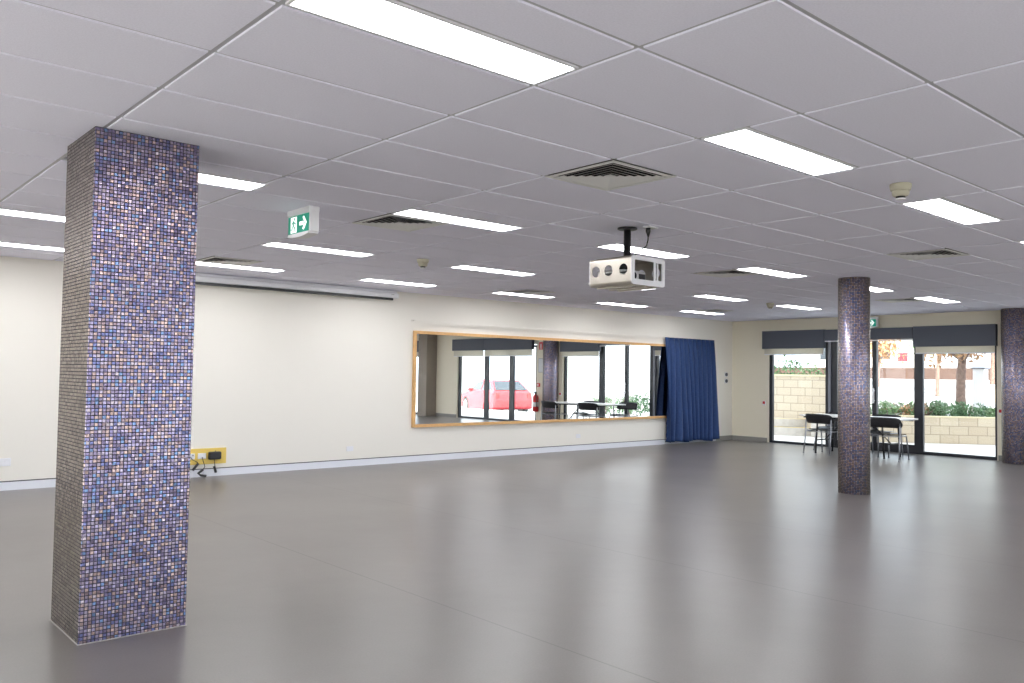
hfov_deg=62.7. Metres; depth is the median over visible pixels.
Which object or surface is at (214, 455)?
plug adapter
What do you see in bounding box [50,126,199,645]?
square pillar
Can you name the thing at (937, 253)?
ceiling vent
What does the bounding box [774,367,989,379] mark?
bank
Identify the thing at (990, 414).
bush
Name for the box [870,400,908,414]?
bush
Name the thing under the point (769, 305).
smoke detector
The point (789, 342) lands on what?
roller blind
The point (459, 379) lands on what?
wall mirror
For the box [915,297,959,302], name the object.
ceiling light
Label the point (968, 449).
ground
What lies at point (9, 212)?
ceiling light
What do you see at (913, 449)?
door
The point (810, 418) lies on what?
chair
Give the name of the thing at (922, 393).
door
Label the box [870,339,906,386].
tree
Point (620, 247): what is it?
ceiling light
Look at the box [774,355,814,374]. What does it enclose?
bush
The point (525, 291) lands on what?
ceiling vent
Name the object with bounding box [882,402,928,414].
bush
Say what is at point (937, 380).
tree
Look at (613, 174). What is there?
ceiling vent
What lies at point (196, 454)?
board
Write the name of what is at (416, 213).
ceiling light
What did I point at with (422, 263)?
smoke detector
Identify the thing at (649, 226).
socket
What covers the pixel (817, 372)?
bush
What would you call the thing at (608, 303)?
ceiling light
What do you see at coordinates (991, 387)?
wall
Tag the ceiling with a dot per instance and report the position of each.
(772, 50)
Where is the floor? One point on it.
(722, 561)
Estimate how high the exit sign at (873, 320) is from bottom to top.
0.225 m
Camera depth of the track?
15.40 m
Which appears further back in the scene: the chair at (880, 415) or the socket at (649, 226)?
the chair at (880, 415)
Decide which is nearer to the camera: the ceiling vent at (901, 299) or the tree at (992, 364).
the ceiling vent at (901, 299)
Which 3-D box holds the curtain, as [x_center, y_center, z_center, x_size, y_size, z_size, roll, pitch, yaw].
[3.903,1.044,18.060,1.756,2.208,0.210,3,-3,-41]
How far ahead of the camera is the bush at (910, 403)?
19.84 m
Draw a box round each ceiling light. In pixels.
[0,208,64,221]
[0,242,63,251]
[196,262,285,271]
[198,172,268,190]
[261,241,374,256]
[285,0,578,84]
[360,278,437,286]
[391,208,522,231]
[450,265,535,275]
[493,292,554,297]
[596,243,690,258]
[597,302,649,306]
[680,310,720,314]
[695,295,745,300]
[701,127,855,175]
[736,267,806,277]
[778,305,818,309]
[836,285,894,291]
[901,197,1001,224]
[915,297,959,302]
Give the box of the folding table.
[799,414,917,458]
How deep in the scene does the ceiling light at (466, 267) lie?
10.41 m
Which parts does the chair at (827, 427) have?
seat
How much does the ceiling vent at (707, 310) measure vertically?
0.116 m
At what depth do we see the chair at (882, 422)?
14.82 m
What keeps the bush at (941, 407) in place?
on the planter bed
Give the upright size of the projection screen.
0.157 m
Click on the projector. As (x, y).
(623, 268)
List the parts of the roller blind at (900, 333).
rail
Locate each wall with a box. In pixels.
[0,256,731,480]
[732,310,1001,460]
[774,374,824,426]
[870,414,994,444]
[988,384,994,401]
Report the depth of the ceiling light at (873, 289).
11.96 m
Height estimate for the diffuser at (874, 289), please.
0.004 m
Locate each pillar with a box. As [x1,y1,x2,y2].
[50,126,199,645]
[838,277,870,494]
[1001,308,1023,463]
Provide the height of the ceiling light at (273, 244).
0.077 m
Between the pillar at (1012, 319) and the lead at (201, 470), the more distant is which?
the pillar at (1012, 319)
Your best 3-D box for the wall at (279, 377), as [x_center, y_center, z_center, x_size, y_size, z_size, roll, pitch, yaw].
[-2.086,0.352,13.145,19.240,3.100,0.200,3,-3,-41]
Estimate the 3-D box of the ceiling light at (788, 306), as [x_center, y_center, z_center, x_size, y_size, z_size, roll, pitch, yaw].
[5.185,-0.650,15.178,1.176,0.077,0.276,3,-3,-41]
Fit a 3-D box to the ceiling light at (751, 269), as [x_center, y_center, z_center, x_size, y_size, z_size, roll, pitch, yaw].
[3.167,-0.870,10.210,1.176,0.077,0.276,3,-3,-41]
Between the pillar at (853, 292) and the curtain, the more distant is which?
the curtain
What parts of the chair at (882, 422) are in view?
backrest, seat, leg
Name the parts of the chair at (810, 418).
leg, backrest, leg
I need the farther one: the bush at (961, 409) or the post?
the post
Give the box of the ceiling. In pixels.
[0,0,1023,321]
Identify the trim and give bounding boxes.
[0,0,1023,298]
[828,340,830,442]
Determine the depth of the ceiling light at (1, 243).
8.93 m
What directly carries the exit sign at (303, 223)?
hanging from the ceiling
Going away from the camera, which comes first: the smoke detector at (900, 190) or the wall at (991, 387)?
the smoke detector at (900, 190)
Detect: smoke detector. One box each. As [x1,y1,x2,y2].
[417,259,428,268]
[766,303,773,308]
[889,182,911,199]
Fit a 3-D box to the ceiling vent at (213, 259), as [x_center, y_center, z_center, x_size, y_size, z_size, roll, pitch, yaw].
[-3.336,-0.994,9.886,0.592,0.116,0.592,3,-3,-41]
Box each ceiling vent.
[196,256,261,265]
[352,213,447,231]
[505,289,555,294]
[545,159,674,190]
[691,309,730,311]
[693,269,758,277]
[875,298,926,302]
[887,248,968,260]
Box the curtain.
[665,337,719,442]
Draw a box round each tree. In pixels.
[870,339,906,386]
[906,341,947,395]
[924,353,986,415]
[990,353,994,384]
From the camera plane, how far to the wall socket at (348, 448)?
12.65 m
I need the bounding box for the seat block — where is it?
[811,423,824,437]
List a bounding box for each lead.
[190,457,198,470]
[197,457,206,476]
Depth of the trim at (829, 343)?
17.53 m
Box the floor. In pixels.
[0,440,1023,682]
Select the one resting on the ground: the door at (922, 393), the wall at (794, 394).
the wall at (794, 394)
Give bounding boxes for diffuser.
[683,311,717,314]
[870,287,890,291]
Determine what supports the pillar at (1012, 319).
on the floor
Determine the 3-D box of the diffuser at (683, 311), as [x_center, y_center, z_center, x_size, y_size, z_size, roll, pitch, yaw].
[3.797,-0.577,16.753,1.152,0.004,0.252,3,-3,-41]
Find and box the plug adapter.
[208,451,220,459]
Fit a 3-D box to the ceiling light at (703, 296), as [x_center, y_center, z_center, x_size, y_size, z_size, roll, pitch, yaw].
[3.383,-0.737,13.595,1.176,0.077,0.276,3,-3,-41]
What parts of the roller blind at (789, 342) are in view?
rail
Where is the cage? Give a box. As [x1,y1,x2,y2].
[589,226,664,291]
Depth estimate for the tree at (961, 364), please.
21.56 m
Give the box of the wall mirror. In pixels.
[411,331,667,427]
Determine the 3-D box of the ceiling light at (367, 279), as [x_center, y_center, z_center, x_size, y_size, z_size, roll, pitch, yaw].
[-1.607,-0.872,12.004,1.176,0.077,0.276,3,-3,-41]
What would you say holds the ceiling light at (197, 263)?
attached to the ceiling
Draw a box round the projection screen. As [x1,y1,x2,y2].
[196,273,398,299]
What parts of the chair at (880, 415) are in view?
seat, backrest, leg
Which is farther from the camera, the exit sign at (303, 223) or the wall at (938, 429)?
the wall at (938, 429)
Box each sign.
[287,205,319,238]
[870,317,878,327]
[897,353,907,367]
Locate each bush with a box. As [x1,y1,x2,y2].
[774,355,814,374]
[791,361,824,374]
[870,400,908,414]
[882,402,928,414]
[903,400,945,415]
[926,400,953,415]
[947,400,994,416]
[970,408,994,416]
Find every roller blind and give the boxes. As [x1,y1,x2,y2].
[762,329,825,354]
[824,327,912,341]
[913,324,997,353]
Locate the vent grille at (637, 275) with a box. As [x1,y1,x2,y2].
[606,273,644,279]
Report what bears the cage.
hanging from the ceiling
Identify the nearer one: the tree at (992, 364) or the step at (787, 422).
the step at (787, 422)
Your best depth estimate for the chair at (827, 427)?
16.91 m
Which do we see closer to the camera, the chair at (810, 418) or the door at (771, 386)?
the chair at (810, 418)
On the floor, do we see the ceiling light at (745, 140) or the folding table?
the folding table
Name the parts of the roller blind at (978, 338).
rail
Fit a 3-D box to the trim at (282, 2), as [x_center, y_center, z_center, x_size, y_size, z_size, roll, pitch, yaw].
[2.770,-0.948,7.692,18.840,0.009,14.450,3,-3,-41]
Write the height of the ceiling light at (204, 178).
0.077 m
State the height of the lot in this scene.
1.900 m
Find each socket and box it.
[0,458,10,465]
[346,446,352,450]
[643,225,657,229]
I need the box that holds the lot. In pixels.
[870,379,994,411]
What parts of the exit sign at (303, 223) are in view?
doorway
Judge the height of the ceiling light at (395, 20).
0.077 m
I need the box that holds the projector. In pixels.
[597,228,650,279]
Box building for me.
[808,340,940,367]
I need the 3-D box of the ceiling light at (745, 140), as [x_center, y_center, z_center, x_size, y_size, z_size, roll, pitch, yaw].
[1.546,-1.102,4.792,1.176,0.077,0.276,3,-3,-41]
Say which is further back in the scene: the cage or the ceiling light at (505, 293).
the ceiling light at (505, 293)
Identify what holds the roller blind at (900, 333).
attached to the wall at (750, 366)
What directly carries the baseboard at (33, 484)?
attached to the wall at (279, 377)
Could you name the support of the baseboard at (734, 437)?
attached to the wall at (750, 366)
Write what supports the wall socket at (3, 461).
attached to the wall at (279, 377)
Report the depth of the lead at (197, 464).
11.06 m
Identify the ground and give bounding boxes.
[769,435,996,460]
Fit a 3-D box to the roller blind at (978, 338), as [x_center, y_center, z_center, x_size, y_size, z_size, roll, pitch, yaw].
[8.216,-0.038,15.637,0.105,0.525,1.455,3,-3,-41]
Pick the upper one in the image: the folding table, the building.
the building
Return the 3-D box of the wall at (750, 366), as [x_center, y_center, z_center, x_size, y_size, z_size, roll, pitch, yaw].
[10.361,0.546,13.403,0.200,3.100,15.850,3,-3,-41]
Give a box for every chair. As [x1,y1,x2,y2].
[803,413,837,455]
[813,412,837,449]
[870,414,903,457]
[870,417,909,461]
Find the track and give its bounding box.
[412,319,718,339]
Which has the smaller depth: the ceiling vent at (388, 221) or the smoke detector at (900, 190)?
the smoke detector at (900, 190)
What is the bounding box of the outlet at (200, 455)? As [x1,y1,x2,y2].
[198,453,205,458]
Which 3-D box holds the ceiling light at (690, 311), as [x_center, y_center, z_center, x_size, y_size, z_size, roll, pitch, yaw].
[3.797,-0.610,16.754,1.176,0.077,0.276,3,-3,-41]
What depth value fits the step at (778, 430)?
21.02 m
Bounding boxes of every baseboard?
[0,435,731,490]
[732,435,1001,460]
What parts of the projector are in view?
mounting arm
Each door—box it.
[769,342,827,446]
[831,340,920,453]
[920,346,996,459]
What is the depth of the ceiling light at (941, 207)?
6.34 m
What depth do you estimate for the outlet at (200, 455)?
11.15 m
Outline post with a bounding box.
[971,367,989,416]
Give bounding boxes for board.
[190,447,225,464]
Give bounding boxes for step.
[774,417,805,426]
[774,426,810,435]
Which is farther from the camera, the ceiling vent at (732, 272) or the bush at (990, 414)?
the bush at (990, 414)
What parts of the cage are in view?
frame, panel, folded panel, folded panel, rail, ceiling plate, panel, frame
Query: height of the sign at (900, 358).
0.950 m

